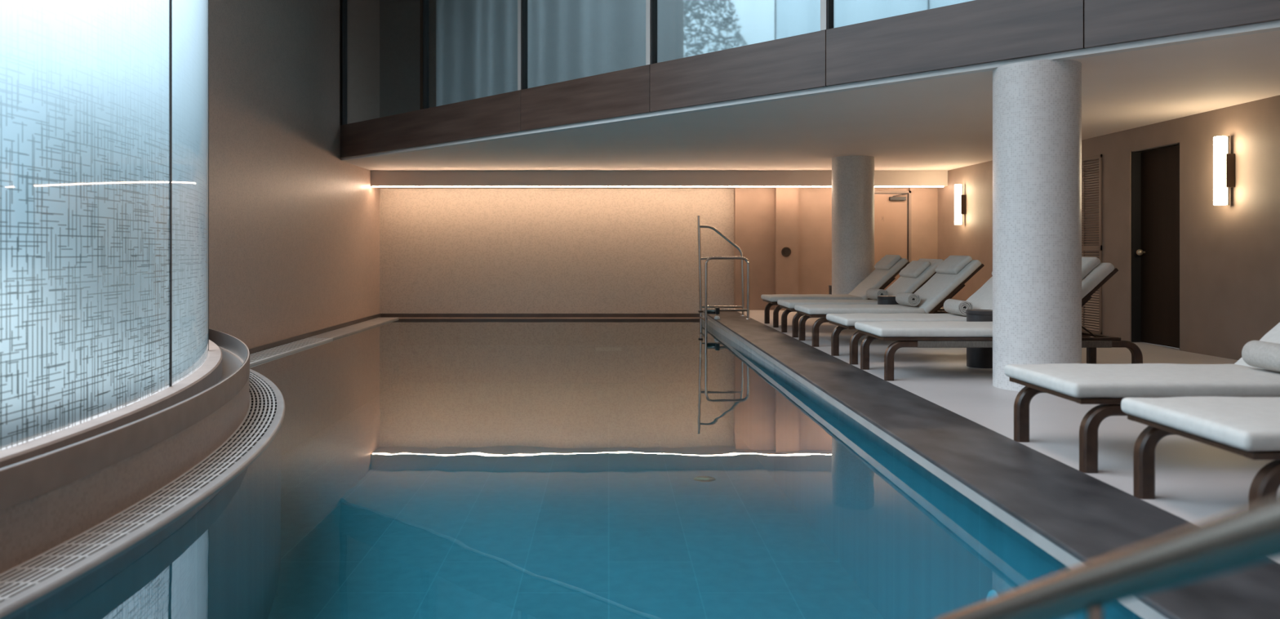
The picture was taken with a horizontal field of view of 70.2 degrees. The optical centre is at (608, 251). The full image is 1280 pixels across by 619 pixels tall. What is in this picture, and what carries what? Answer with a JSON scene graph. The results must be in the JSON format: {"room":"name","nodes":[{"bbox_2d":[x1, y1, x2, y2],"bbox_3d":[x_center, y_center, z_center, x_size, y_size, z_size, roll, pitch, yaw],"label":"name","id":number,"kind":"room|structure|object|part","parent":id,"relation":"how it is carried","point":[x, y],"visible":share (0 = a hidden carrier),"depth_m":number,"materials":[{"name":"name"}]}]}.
{"room":"indoor swimming pool","nodes":[
{"label":"indoor swimming pool","id":0,"kind":"room"},
{"bbox_2d":[0,328,249,586],"bbox_3d":[-3.316,1.532,3.343,2.403,1.537,11.357,0,0,3],"label":"wall","id":1,"kind":"structure","parent":0,"point":[55,487],"depth_m":3.96,"materials":[{"name":"beige stone"}]},
{"bbox_2d":[0,368,284,618],"bbox_3d":[-2.640,1.212,5.016,1.347,0.176,8.658,0,0,-9],"label":"drain grate","id":2,"kind":"object","parent":1,"relation":"in","point":[265,415],"visible":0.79,"depth_m":3.91,"materials":[{"name":"white"}]},
{"bbox_2d":[249,337,333,365],"bbox_3d":[-3.775,1.212,10.466,0.350,0.176,2.828,0,0,0],"label":"drain grate","id":3,"kind":"object","parent":1,"relation":"in","point":[268,355],"visible":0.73,"depth_m":10.47,"materials":[{"name":"white metal"}]},
{"bbox_2d":[208,0,379,356],"bbox_3d":[-4.105,-1.350,12.275,0.250,7.300,7.650,0,0,0],"label":"wall","id":4,"kind":"structure","parent":0,"point":[294,225],"depth_m":11.25,"materials":[{"name":"beige paint"}]},
{"bbox_2d":[0,0,208,450],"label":"window","id":5,"kind":"structure","parent":4,"relation":"in","point":[104,104],"depth_m":4.32,"materials":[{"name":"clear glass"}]},
{"bbox_3d":[-2.841,-2.107,6.275,0.062,5.785,2.022,0,0,-18],"label":"pane","id":6,"kind":"part","parent":5,"relation":"part of","materials":[{"name":"clear glass"}]},
{"bbox_2d":[248,313,381,355],"bbox_3d":[-3.965,1.107,12.550,0.030,0.075,6.500,0,0,0],"label":"baseboard","id":7,"kind":"structure","parent":4,"relation":"attached to","point":[278,343],"depth_m":11.86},
{"bbox_2d":[379,0,733,332],"bbox_3d":[0.985,-1.350,15.925,10.430,7.300,0.250,0,0,0],"label":"wall","id":8,"kind":"structure","parent":0,"point":[442,251],"depth_m":15.80,"materials":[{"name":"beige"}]},
{"bbox_2d":[381,313,699,317],"bbox_3d":[-1.183,1.107,15.785,5.535,0.075,0.030,0,0,0],"label":"baseboard","id":9,"kind":"structure","parent":8,"relation":"attached to","point":[383,315],"depth_m":15.77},
{"bbox_2d":[399,317,699,318],"bbox_3d":[-1.183,1.369,15.685,5.535,0.462,0.170,0,0,0],"label":"trim","id":10,"kind":"structure","parent":8,"relation":"attached to","point":[399,317],"depth_m":15.63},
{"bbox_2d":[4,315,1142,618],"bbox_3d":[-0.915,1.660,8.085,5.380,1.180,15.070,0,0,0],"label":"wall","id":11,"kind":"structure","parent":0,"point":[915,545],"depth_m":4.73,"materials":[{"name":"tile"}]},
{"bbox_2d":[307,317,399,340],"bbox_3d":[-3.775,1.139,13.741,0.350,0.030,3.718,0,0,0],"label":"trim","id":12,"kind":"structure","parent":11,"relation":"attached to","point":[345,331],"depth_m":13.30,"materials":[{"name":"stone"}]},
{"bbox_2d":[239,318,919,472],"bbox_3d":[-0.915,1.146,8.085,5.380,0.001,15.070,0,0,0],"label":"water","id":13,"kind":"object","parent":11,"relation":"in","point":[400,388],"visible":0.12,"depth_m":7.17,"materials":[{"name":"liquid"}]},
{"bbox_2d":[702,312,1167,618],"bbox_3d":[1.851,1.045,8.085,0.597,0.050,15.070,0,0,0],"label":"trim","id":14,"kind":"structure","parent":11,"relation":"attached to","point":[1136,606],"depth_m":3.94,"materials":[{"name":"stone"}]},
{"bbox_2d":[702,310,1279,618],"bbox_3d":[-0.225,1.149,7.910,4.750,0.303,15.420,0,0,0],"label":"coping","id":15,"kind":"object","parent":11,"relation":"attached to","point":[1090,518],"visible":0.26,"depth_m":3.91},
{"bbox_2d":[697,215,751,328],"bbox_3d":[1.762,0.717,13.844,0.759,2.566,0.777,0,0,0],"label":"pool ladder","id":16,"kind":"object","parent":15,"relation":"on","point":[717,310],"visible":0.91,"depth_m":14.16,"materials":[{"name":"silver metal"}]},
{"bbox_3d":[1.425,0.717,14.190,0.084,2.566,0.043,0,0,0],"label":"tall post","id":17,"kind":"part","parent":16,"relation":"part of","materials":[{"name":"silver metal"}]},
{"bbox_3d":[1.525,0.895,13.570,0.150,0.060,0.080,0,0,0],"label":"clamp arm","id":18,"kind":"part","parent":16,"relation":"part of","materials":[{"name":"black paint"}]},
{"bbox_3d":[1.766,0.292,14.190,0.711,1.416,0.042,0,0,0],"label":"rail","id":19,"kind":"part","parent":16,"relation":"part of","materials":[{"name":"silver metal"}]},
{"bbox_3d":[1.758,1.035,13.500,0.667,1.930,0.042,0,0,0],"label":"rail","id":20,"kind":"part","parent":16,"relation":"part of","materials":[{"name":"silver metal"}]},
{"bbox_2d":[986,589,998,599],"bbox_3d":[1.685,1.550,4.000,0.030,0.120,0.120,0,0,0],"label":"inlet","id":21,"kind":"object","parent":11,"relation":"attached to","point":[993,593],"visible":0.23,"depth_m":4.00,"materials":[{"name":"white plastic"}]},
{"bbox_2d":[267,453,884,618],"bbox_3d":[-0.915,2.250,8.085,5.380,0.001,15.070,0,0,0],"label":"pool water","id":22,"kind":"structure","parent":0,"point":[588,535],"depth_m":7.04,"materials":[{"name":"liquid"}]},
{"bbox_2d":[693,475,715,481],"bbox_3d":[0.950,2.244,9.000,0.220,0.012,0.220,0,0,0],"label":"floor drain","id":23,"kind":"object","parent":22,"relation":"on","point":[700,478],"visible":1,"depth_m":8.96,"materials":[{"name":"silver metal"}]},
{"bbox_2d":[936,495,1279,618],"bbox_3d":[0.576,1.107,1.143,0.100,2.285,1.490,0,0,-16],"label":"handrail","id":24,"kind":"object","parent":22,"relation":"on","point":[1250,535],"visible":1,"depth_m":0.99,"materials":[{"name":"silver metal"}]},
{"bbox_3d":[0.588,1.333,1.100,0.018,1.835,0.018,0,0,0],"label":"post","id":25,"kind":"part","parent":24,"relation":"part of","materials":[{"name":"silver metal"}]},
{"bbox_2d":[370,170,947,188],"bbox_3d":[0.860,-1.240,15.550,10.080,0.280,0.700,0,0,0],"label":"ceiling","id":26,"kind":"structure","parent":0,"point":[378,178],"depth_m":15.20,"materials":[{"name":"white paint"}]},
{"bbox_2d":[372,186,943,186],"bbox_3d":[0.810,-1.093,15.209,9.580,0.016,0.018,0,0,0],"label":"light strip","id":27,"kind":"object","parent":26,"relation":"attached to","point":[372,186],"visible":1,"depth_m":15.20,"materials":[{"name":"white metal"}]},
{"bbox_2d":[372,186,607,186],"bbox_3d":[-1.985,-1.092,15.209,3.930,0.014,0.014,0,0,0],"label":"diffuser","id":28,"kind":"object","parent":27,"relation":"attached to","point":[372,186],"depth_m":15.20,"materials":[{"name":"white plastic"}]},
{"bbox_2d":[608,186,727,186],"bbox_3d":[0.990,-1.092,15.209,1.980,0.014,0.014,0,0,0],"label":"diffuser","id":29,"kind":"object","parent":27,"relation":"attached to","point":[609,186],"depth_m":15.20,"materials":[{"name":"white plastic"}]},
{"bbox_2d":[728,186,810,186],"bbox_3d":[2.690,-1.092,15.209,1.380,0.014,0.014,0,0,0],"label":"diffuser","id":30,"kind":"object","parent":27,"relation":"attached to","point":[728,186],"depth_m":15.20,"materials":[{"name":"white plastic"}]},
{"bbox_2d":[812,186,943,186],"bbox_3d":[4.500,-1.092,15.209,2.200,0.014,0.014,0,0,0],"label":"diffuser","id":31,"kind":"object","parent":27,"relation":"attached to","point":[812,186],"depth_m":15.20,"materials":[{"name":"white plastic"}]},
{"bbox_2d":[341,20,1279,170],"bbox_3d":[1.110,-1.490,9.700,10.180,0.261,12.600,0,0,0],"label":"ceiling","id":32,"kind":"structure","parent":0,"point":[945,123],"depth_m":9.42,"materials":[{"name":"white paint"}]},
{"bbox_2d":[733,186,937,310],"bbox_3d":[4.038,-0.160,15.785,3.724,2.920,0.530,0,0,0],"label":"wall","id":33,"kind":"structure","parent":0,"point":[767,220],"depth_m":15.64,"materials":[{"name":"brown paint"}]},
{"bbox_2d":[781,247,791,256],"bbox_3d":[3.030,0.000,15.513,0.164,0.164,0.014,0,0,0],"label":"wall speaker","id":34,"kind":"object","parent":33,"relation":"attached to","point":[786,251],"visible":1,"depth_m":15.51,"materials":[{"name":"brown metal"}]},
{"bbox_2d":[874,191,911,289],"bbox_3d":[4.730,-0.025,15.641,0.940,2.050,0.118,0,0,0],"label":"door","id":35,"kind":"structure","parent":33,"relation":"in","point":[892,209],"depth_m":15.67,"materials":[{"name":"beige wood"}]},
{"bbox_2d":[737,310,1279,563],"bbox_3d":[1.150,1.150,6.650,10.300,0.300,18.700,0,0,0],"label":"floor","id":36,"kind":"structure","parent":0,"point":[1197,482],"depth_m":5.30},
{"bbox_2d":[828,284,831,294],"bbox_3d":[3.470,0.754,13.800,0.256,0.492,0.256,0,0,0],"label":"side table","id":37,"kind":"object","parent":36,"relation":"on","point":[829,286],"visible":0.11,"depth_m":13.77,"materials":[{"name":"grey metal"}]},
{"bbox_2d":[760,254,910,327],"bbox_3d":[3.152,0.519,12.370,2.045,0.961,0.751,0,0,0],"label":"sun lounger","id":38,"kind":"object","parent":36,"relation":"on","point":[889,266],"visible":0.63,"depth_m":12.10,"materials":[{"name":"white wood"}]},
{"bbox_3d":[3.091,0.676,12.370,1.862,0.025,0.734,0,0,0],"label":"seat frame","id":39,"kind":"part","parent":38,"relation":"part of","materials":[{"name":"brown wood"}]},
{"bbox_3d":[2.303,0.845,12.705,0.248,0.310,0.058,0,0,0],"label":"leg","id":40,"kind":"part","parent":38,"relation":"part of","materials":[{"name":"brown wood"}]},
{"bbox_3d":[2.303,0.845,12.035,0.248,0.310,0.058,0,0,0],"label":"leg","id":41,"kind":"part","parent":38,"relation":"part of","materials":[{"name":"brown wood"}]},
{"bbox_2d":[760,293,862,302],"bbox_3d":[2.748,0.623,12.370,1.235,0.077,0.751,0,0,0],"label":"seat cushion","id":42,"kind":"object","parent":38,"relation":"on","point":[767,298],"depth_m":12.02,"materials":[{"name":"white fabric"}]},
{"bbox_2d":[848,257,907,299],"bbox_3d":[3.645,0.365,12.370,0.795,0.083,0.751,-42,0,0],"label":"cushion","id":43,"kind":"object","parent":38,"relation":"on","point":[880,277],"depth_m":12.09,"materials":[{"name":"white fabric"}]},
{"bbox_2d":[874,254,901,269],"bbox_3d":[3.788,0.136,12.370,0.255,0.080,0.566,-42,0,0],"label":"headrest pillow","id":44,"kind":"object","parent":38,"relation":"on","point":[887,262],"depth_m":12.19,"materials":[{"name":"white fabric"}]},
{"bbox_3d":[3.695,0.415,12.370,0.800,0.058,0.710,-42,0,0],"label":"frame","id":45,"kind":"part","parent":38,"relation":"part of","materials":[{"name":"brown wood"}]},
{"bbox_2d":[831,155,874,294],"bbox_3d":[3.530,-0.180,13.140,0.596,2.360,0.596,0,0,0],"label":"column","id":46,"kind":"structure","parent":36,"relation":"on","point":[852,176],"depth_m":12.89,"materials":[{"name":"white tile"}]},
{"bbox_2d":[777,258,944,337],"bbox_3d":[3.123,0.541,10.970,2.045,0.918,0.751,0,0,0],"label":"sun lounger","id":47,"kind":"object","parent":36,"relation":"on","point":[916,273],"visible":0.51,"depth_m":10.73,"materials":[{"name":"white fabric"}]},
{"bbox_3d":[2.273,0.845,11.305,0.248,0.310,0.058,0,0,0],"label":"leg","id":48,"kind":"part","parent":47,"relation":"part of","materials":[{"name":"brown wood"}]},
{"bbox_3d":[2.273,0.845,10.635,0.248,0.310,0.058,0,0,0],"label":"leg","id":49,"kind":"part","parent":47,"relation":"part of","materials":[{"name":"brown wood"}]},
{"bbox_2d":[777,299,877,308],"bbox_3d":[2.717,0.623,10.970,1.235,0.077,0.751,0,0,0],"label":"seat cushion","id":50,"kind":"object","parent":47,"relation":"on","point":[785,304],"depth_m":10.75,"materials":[{"name":"white fabric"}]},
{"bbox_3d":[3.061,0.676,10.970,1.862,0.025,0.734,0,0,0],"label":"seat frame","id":51,"kind":"part","parent":47,"relation":"part of","materials":[{"name":"brown wood"}]},
{"bbox_2d":[866,288,888,299],"bbox_3d":[3.250,0.514,11.020,0.140,0.135,0.400,0,0,-3],"label":"rolled towel","id":52,"kind":"object","parent":47,"relation":"on","point":[871,293],"visible":0.85,"depth_m":10.92,"materials":[{"name":"white fabric"}]},
{"bbox_2d":[885,258,943,295],"bbox_3d":[3.615,0.365,10.970,0.795,0.083,0.751,-42,0,0],"label":"cushion","id":53,"kind":"object","parent":47,"relation":"on","point":[904,283],"depth_m":10.69,"materials":[{"name":"white fabric"}]},
{"bbox_2d":[898,260,930,277],"bbox_3d":[3.684,0.203,10.970,0.255,0.080,0.566,-42,0,0],"label":"headrest pillow","id":54,"kind":"object","parent":47,"relation":"on","point":[915,268],"depth_m":10.81,"materials":[{"name":"white fabric"}]},
{"bbox_3d":[3.664,0.415,10.970,0.800,0.058,0.710,-42,0,0],"label":"frame","id":55,"kind":"part","parent":47,"relation":"part of","materials":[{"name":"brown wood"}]},
{"bbox_2d":[877,295,900,304],"bbox_3d":[3.220,0.754,10.450,0.256,0.492,0.256,0,0,0],"label":"side table","id":56,"kind":"object","parent":36,"relation":"on","point":[882,300],"visible":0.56,"depth_m":10.34,"materials":[{"name":"grey metal"}]},
{"bbox_2d":[794,255,984,346],"bbox_3d":[3.123,0.519,9.930,2.045,0.961,0.751,0,0,0],"label":"sun lounger","id":57,"kind":"object","parent":36,"relation":"on","point":[952,274],"visible":0.76,"depth_m":9.61,"materials":[{"name":"white fabric"}]},
{"bbox_3d":[2.273,0.845,10.265,0.248,0.310,0.058,0,0,0],"label":"leg","id":58,"kind":"part","parent":57,"relation":"part of","materials":[{"name":"brown wood"}]},
{"bbox_3d":[2.273,0.845,9.595,0.248,0.310,0.058,0,0,0],"label":"leg","id":59,"kind":"part","parent":57,"relation":"part of","materials":[{"name":"brown wood"}]},
{"bbox_2d":[794,303,924,314],"bbox_3d":[2.717,0.623,9.930,1.235,0.077,0.751,0,0,0],"label":"seat cushion","id":60,"kind":"object","parent":57,"relation":"on","point":[824,308],"depth_m":9.58,"materials":[{"name":"white fabric"}]},
{"bbox_3d":[3.061,0.676,9.930,1.862,0.025,0.734,0,0,0],"label":"seat frame","id":61,"kind":"part","parent":57,"relation":"part of","materials":[{"name":"brown wood"}]},
{"bbox_2d":[895,292,920,306],"bbox_3d":[3.250,0.514,9.880,0.140,0.135,0.400,0,0,-1],"label":"rolled towel","id":62,"kind":"object","parent":57,"relation":"on","point":[902,298],"visible":1,"depth_m":9.72,"materials":[{"name":"white fabric"}]},
{"bbox_2d":[913,259,981,313],"bbox_3d":[3.615,0.365,9.930,0.795,0.083,0.751,-42,0,0],"label":"cushion","id":63,"kind":"object","parent":57,"relation":"on","point":[942,285],"depth_m":9.61,"materials":[{"name":"white fabric"}]},
{"bbox_2d":[935,255,972,274],"bbox_3d":[3.758,0.136,9.930,0.255,0.080,0.566,-42,0,0],"label":"headrest pillow","id":64,"kind":"object","parent":57,"relation":"on","point":[953,264],"depth_m":9.77,"materials":[{"name":"white fabric"}]},
{"bbox_3d":[3.664,0.415,9.930,0.800,0.058,0.710,-42,0,0],"label":"frame","id":65,"kind":"part","parent":57,"relation":"part of","materials":[{"name":"brown wood"}]},
{"bbox_2d":[826,271,992,364],"bbox_3d":[3.123,0.519,8.430,2.045,0.961,0.751,0,0,0],"label":"sun lounger","id":66,"kind":"object","parent":36,"relation":"on","point":[982,299],"visible":0.34,"depth_m":8.31,"materials":[{"name":"white fabric"}]},
{"bbox_3d":[2.273,0.845,8.765,0.248,0.310,0.058,0,0,0],"label":"leg","id":67,"kind":"part","parent":66,"relation":"part of","materials":[{"name":"brown wood"}]},
{"bbox_3d":[3.061,0.676,8.430,1.862,0.025,0.734,0,0,0],"label":"seat frame","id":68,"kind":"part","parent":66,"relation":"part of","materials":[{"name":"brown wood"}]},
{"bbox_3d":[2.273,0.845,8.095,0.248,0.310,0.058,0,0,0],"label":"leg","id":69,"kind":"part","parent":66,"relation":"part of","materials":[{"name":"brown wood"}]},
{"bbox_2d":[826,312,966,326],"bbox_3d":[2.717,0.623,8.430,1.235,0.077,0.751,0,0,0],"label":"seat cushion","id":70,"kind":"object","parent":66,"relation":"on","point":[838,319],"depth_m":8.21,"materials":[{"name":"white fabric"}]},
{"bbox_2d":[943,298,973,315],"bbox_3d":[3.250,0.514,8.460,0.140,0.135,0.400,0,0,2],"label":"rolled towel","id":71,"kind":"object","parent":66,"relation":"on","point":[950,305],"visible":0.97,"depth_m":8.32,"materials":[{"name":"white fabric"}]},
{"bbox_2d":[965,275,992,309],"bbox_3d":[3.615,0.365,8.430,0.795,0.083,0.751,-42,0,0],"label":"cushion","id":72,"kind":"object","parent":66,"relation":"on","point":[982,299],"depth_m":8.51,"materials":[{"name":"white fabric"}]},
{"bbox_2d":[965,309,992,368],"bbox_3d":[3.250,0.754,7.922,0.256,0.492,0.256,0,0,0],"label":"side table","id":73,"kind":"object","parent":36,"relation":"on","point":[977,357],"visible":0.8,"depth_m":7.82,"materials":[{"name":"grey metal"}]},
{"bbox_2d":[854,256,1142,380],"bbox_3d":[3.123,0.519,7.410,2.045,0.961,0.751,0,0,0],"label":"sun lounger","id":74,"kind":"object","parent":36,"relation":"on","point":[1095,273],"visible":0.52,"depth_m":7.05,"materials":[{"name":"white fabric"}]},
{"bbox_3d":[2.273,0.845,7.745,0.248,0.310,0.058,0,0,0],"label":"leg","id":75,"kind":"part","parent":74,"relation":"part of","materials":[{"name":"brown wood"}]},
{"bbox_3d":[2.273,0.845,7.075,0.248,0.310,0.058,0,0,0],"label":"leg","id":76,"kind":"part","parent":74,"relation":"part of","materials":[{"name":"brown wood"}]},
{"bbox_2d":[854,320,992,337],"bbox_3d":[2.717,0.623,7.410,1.235,0.077,0.751,0,0,0],"label":"seat cushion","id":77,"kind":"object","parent":74,"relation":"on","point":[886,328],"depth_m":7.09,"materials":[{"name":"white fabric"}]},
{"bbox_3d":[3.061,0.676,7.410,1.862,0.025,0.734,0,0,0],"label":"seat frame","id":78,"kind":"part","parent":74,"relation":"part of","materials":[{"name":"brown wood"}]},
{"bbox_3d":[3.147,0.716,7.075,1.504,0.054,0.060,0,0,0],"label":"wrapped rail","id":79,"kind":"part","parent":74,"relation":"part of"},
{"bbox_3d":[4.021,0.845,7.745,0.248,0.310,0.058,0,0,0],"label":"leg","id":80,"kind":"part","parent":74,"relation":"part of","materials":[{"name":"brown wood"}]},
{"bbox_2d":[1081,256,1100,279],"bbox_3d":[3.758,0.136,7.410,0.255,0.080,0.566,-42,0,0],"label":"headrest pillow","id":81,"kind":"object","parent":74,"relation":"on","point":[1089,264],"depth_m":7.14,"materials":[{"name":"white fabric"}]},
{"bbox_2d":[1081,262,1114,298],"bbox_3d":[3.615,0.365,7.410,0.795,0.083,0.751,-42,0,0],"label":"cushion","id":82,"kind":"object","parent":74,"relation":"on","point":[1098,273],"depth_m":7.06,"materials":[{"name":"white fabric"}]},
{"bbox_3d":[3.664,0.415,7.410,0.800,0.058,0.710,-42,0,0],"label":"frame","id":83,"kind":"part","parent":74,"relation":"part of","materials":[{"name":"brown wood"}]},
{"bbox_3d":[4.021,0.845,7.075,0.248,0.310,0.058,0,0,0],"label":"leg","id":84,"kind":"part","parent":74,"relation":"part of","materials":[{"name":"brown wood"}]},
{"bbox_2d":[992,59,1081,393],"bbox_3d":[3.160,-0.180,6.720,0.596,2.360,0.596,0,0,0],"label":"column","id":85,"kind":"structure","parent":36,"relation":"on","point":[1037,104],"depth_m":6.47,"materials":[{"name":"white tile"}]},
{"bbox_2d":[1004,322,1279,473],"bbox_3d":[3.123,0.519,4.470,2.045,0.961,0.751,0,0,0],"label":"sun lounger","id":86,"kind":"object","parent":36,"relation":"on","point":[1106,385],"visible":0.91,"depth_m":4.22,"materials":[{"name":"white fabric"}]},
{"bbox_3d":[2.273,0.845,4.805,0.248,0.310,0.058,0,0,0],"label":"leg","id":87,"kind":"part","parent":86,"relation":"part of","materials":[{"name":"brown wood"}]},
{"bbox_3d":[3.061,0.676,4.470,1.862,0.025,0.734,0,0,0],"label":"seat frame","id":88,"kind":"part","parent":86,"relation":"part of","materials":[{"name":"brown wood"}]},
{"bbox_3d":[2.273,0.845,4.135,0.248,0.310,0.058,0,0,0],"label":"leg","id":89,"kind":"part","parent":86,"relation":"part of","materials":[{"name":"brown wood"}]},
{"bbox_2d":[1004,363,1279,397],"bbox_3d":[2.717,0.623,4.470,1.235,0.077,0.751,0,0,0],"label":"seat cushion","id":90,"kind":"object","parent":86,"relation":"on","point":[1060,380],"depth_m":4.25,"materials":[{"name":"white fabric"}]},
{"bbox_2d":[1234,322,1279,372],"bbox_3d":[3.615,0.365,4.470,0.795,0.083,0.751,-42,0,0],"label":"cushion","id":91,"kind":"object","parent":86,"relation":"on","point":[1273,335],"depth_m":4.76,"materials":[{"name":"white fabric"}]},
{"bbox_2d":[1241,340,1279,371],"bbox_3d":[3.260,0.514,4.400,0.140,0.135,0.400,0,0,3],"label":"rolled towel","id":92,"kind":"object","parent":86,"relation":"on","point":[1256,353],"visible":1,"depth_m":4.46,"materials":[{"name":"white fabric"}]},
{"bbox_2d":[1120,395,1279,506],"bbox_3d":[3.123,0.519,3.370,2.045,0.961,0.751,0,0,0],"label":"sun lounger","id":93,"kind":"object","parent":36,"relation":"on","point":[1248,427],"visible":0.94,"depth_m":3.34,"materials":[{"name":"white fabric"}]},
{"bbox_3d":[2.273,0.845,3.705,0.248,0.310,0.058,0,0,0],"label":"leg","id":94,"kind":"part","parent":93,"relation":"part of","materials":[{"name":"brown wood"}]},
{"bbox_2d":[1120,395,1279,451],"bbox_3d":[2.717,0.623,3.370,1.235,0.077,0.751,0,0,0],"label":"seat cushion","id":95,"kind":"object","parent":93,"relation":"on","point":[1233,424],"depth_m":3.33,"materials":[{"name":"white fabric"}]},
{"bbox_3d":[3.061,0.676,3.370,1.862,0.025,0.734,0,0,0],"label":"seat frame","id":96,"kind":"part","parent":93,"relation":"part of","materials":[{"name":"brown wood"}]},
{"bbox_3d":[2.273,0.845,3.035,0.248,0.310,0.058,0,0,0],"label":"leg","id":97,"kind":"part","parent":93,"relation":"part of","materials":[{"name":"brown wood"}]},
{"bbox_2d":[937,94,1279,359],"bbox_3d":[5.993,-1.850,6.700,0.300,6.300,18.610,0,0,-1],"label":"wall","id":98,"kind":"structure","parent":0,"point":[1229,255],"depth_m":8.87,"materials":[{"name":"beige paint"}]},
{"bbox_2d":[340,0,833,124],"bbox_3d":[0.966,-3.438,8.593,13.950,3.125,0.087,0,0,45],"label":"window","id":99,"kind":"structure","parent":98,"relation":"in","point":[826,6],"depth_m":10.54,"materials":[{"name":"black metal"}]},
{"bbox_2d":[340,0,1279,157],"bbox_3d":[1.028,-1.637,8.528,0.080,0.475,14.136,0,0,-45],"label":"fascia beam","id":100,"kind":"structure","parent":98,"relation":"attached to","point":[975,32],"depth_m":7.62,"materials":[{"name":"brown wood"}]},
{"bbox_2d":[954,183,965,224],"bbox_3d":[5.601,-0.755,14.500,0.164,0.644,0.104,0,0,0],"label":"wall sconce","id":101,"kind":"object","parent":98,"relation":"attached to","point":[959,197],"visible":1,"depth_m":14.46,"materials":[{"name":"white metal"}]},
{"bbox_3d":[5.632,-0.755,14.500,0.010,0.644,0.060,0,0,0],"label":"plate","id":102,"kind":"part","parent":101,"relation":"part of","materials":[{"name":"brown metal"}]},
{"bbox_2d":[1081,154,1102,334],"bbox_3d":[5.743,-0.085,11.185,0.016,2.110,1.131,0,0,-1],"label":"door","id":103,"kind":"structure","parent":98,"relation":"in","point":[1091,166],"depth_m":10.81,"materials":[{"name":"brown wood"}]},
{"bbox_3d":[5.742,0.461,11.185,0.013,0.959,1.060,0,0,-1],"label":"louvre panel","id":104,"kind":"part","parent":103,"relation":"part of","materials":[{"name":"brown wood"}]},
{"bbox_3d":[5.742,-0.588,11.185,0.013,1.025,1.060,0,0,-1],"label":"louvre panel","id":105,"kind":"part","parent":103,"relation":"part of","materials":[{"name":"brown wood"}]},
{"bbox_2d":[1126,142,1179,348],"bbox_3d":[5.839,-0.065,9.668,0.158,2.130,0.895,0,0,0],"label":"door","id":106,"kind":"structure","parent":98,"relation":"in","point":[1155,171],"depth_m":9.82,"materials":[{"name":"brown wood"}]},
{"bbox_3d":[5.767,-0.065,10.085,0.013,2.130,0.060,0,0,0],"label":"casing","id":107,"kind":"part","parent":106,"relation":"part of","materials":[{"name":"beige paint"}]},
{"bbox_3d":[5.823,0.005,9.970,0.068,0.068,0.068,0,0,0],"label":"knob","id":108,"kind":"part","parent":106,"relation":"part of","materials":[{"name":"gold metal"}]},
{"bbox_2d":[1213,135,1235,205],"bbox_3d":[5.724,-0.755,8.470,0.164,0.644,0.104,0,0,0],"label":"wall sconce","id":109,"kind":"object","parent":98,"relation":"attached to","point":[1224,162],"visible":1,"depth_m":8.43,"materials":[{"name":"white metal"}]},
{"bbox_3d":[5.755,-0.755,8.470,0.010,0.644,0.060,0,0,0],"label":"plate","id":110,"kind":"part","parent":109,"relation":"part of","materials":[{"name":"brown metal"}]},
{"bbox_3d":[1.110,-1.750,9.700,10.180,0.260,12.600,0,0,0],"label":"floor","id":111,"kind":"structure","parent":0,"visible":0},
{"bbox_2d":[435,0,517,106],"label":"curtain","id":112,"kind":"object","parent":111,"relation":"on","point":[477,49],"depth_m":11.93,"materials":[{"name":"white fabric"}]},
{"bbox_2d":[527,0,645,88],"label":"curtain","id":113,"kind":"object","parent":111,"relation":"on","point":[567,40],"depth_m":10.48,"materials":[{"name":"white fabric"}]},
{"bbox_2d":[657,0,820,62],"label":"window","id":114,"kind":"structure","parent":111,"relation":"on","point":[685,28],"depth_m":8.99,"materials":[{"name":"clear glass"}]},
{"bbox_2d":[833,0,973,27],"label":"window","id":115,"kind":"structure","parent":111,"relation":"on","point":[846,12],"depth_m":7.83,"materials":[{"name":"glass"}]}
]}

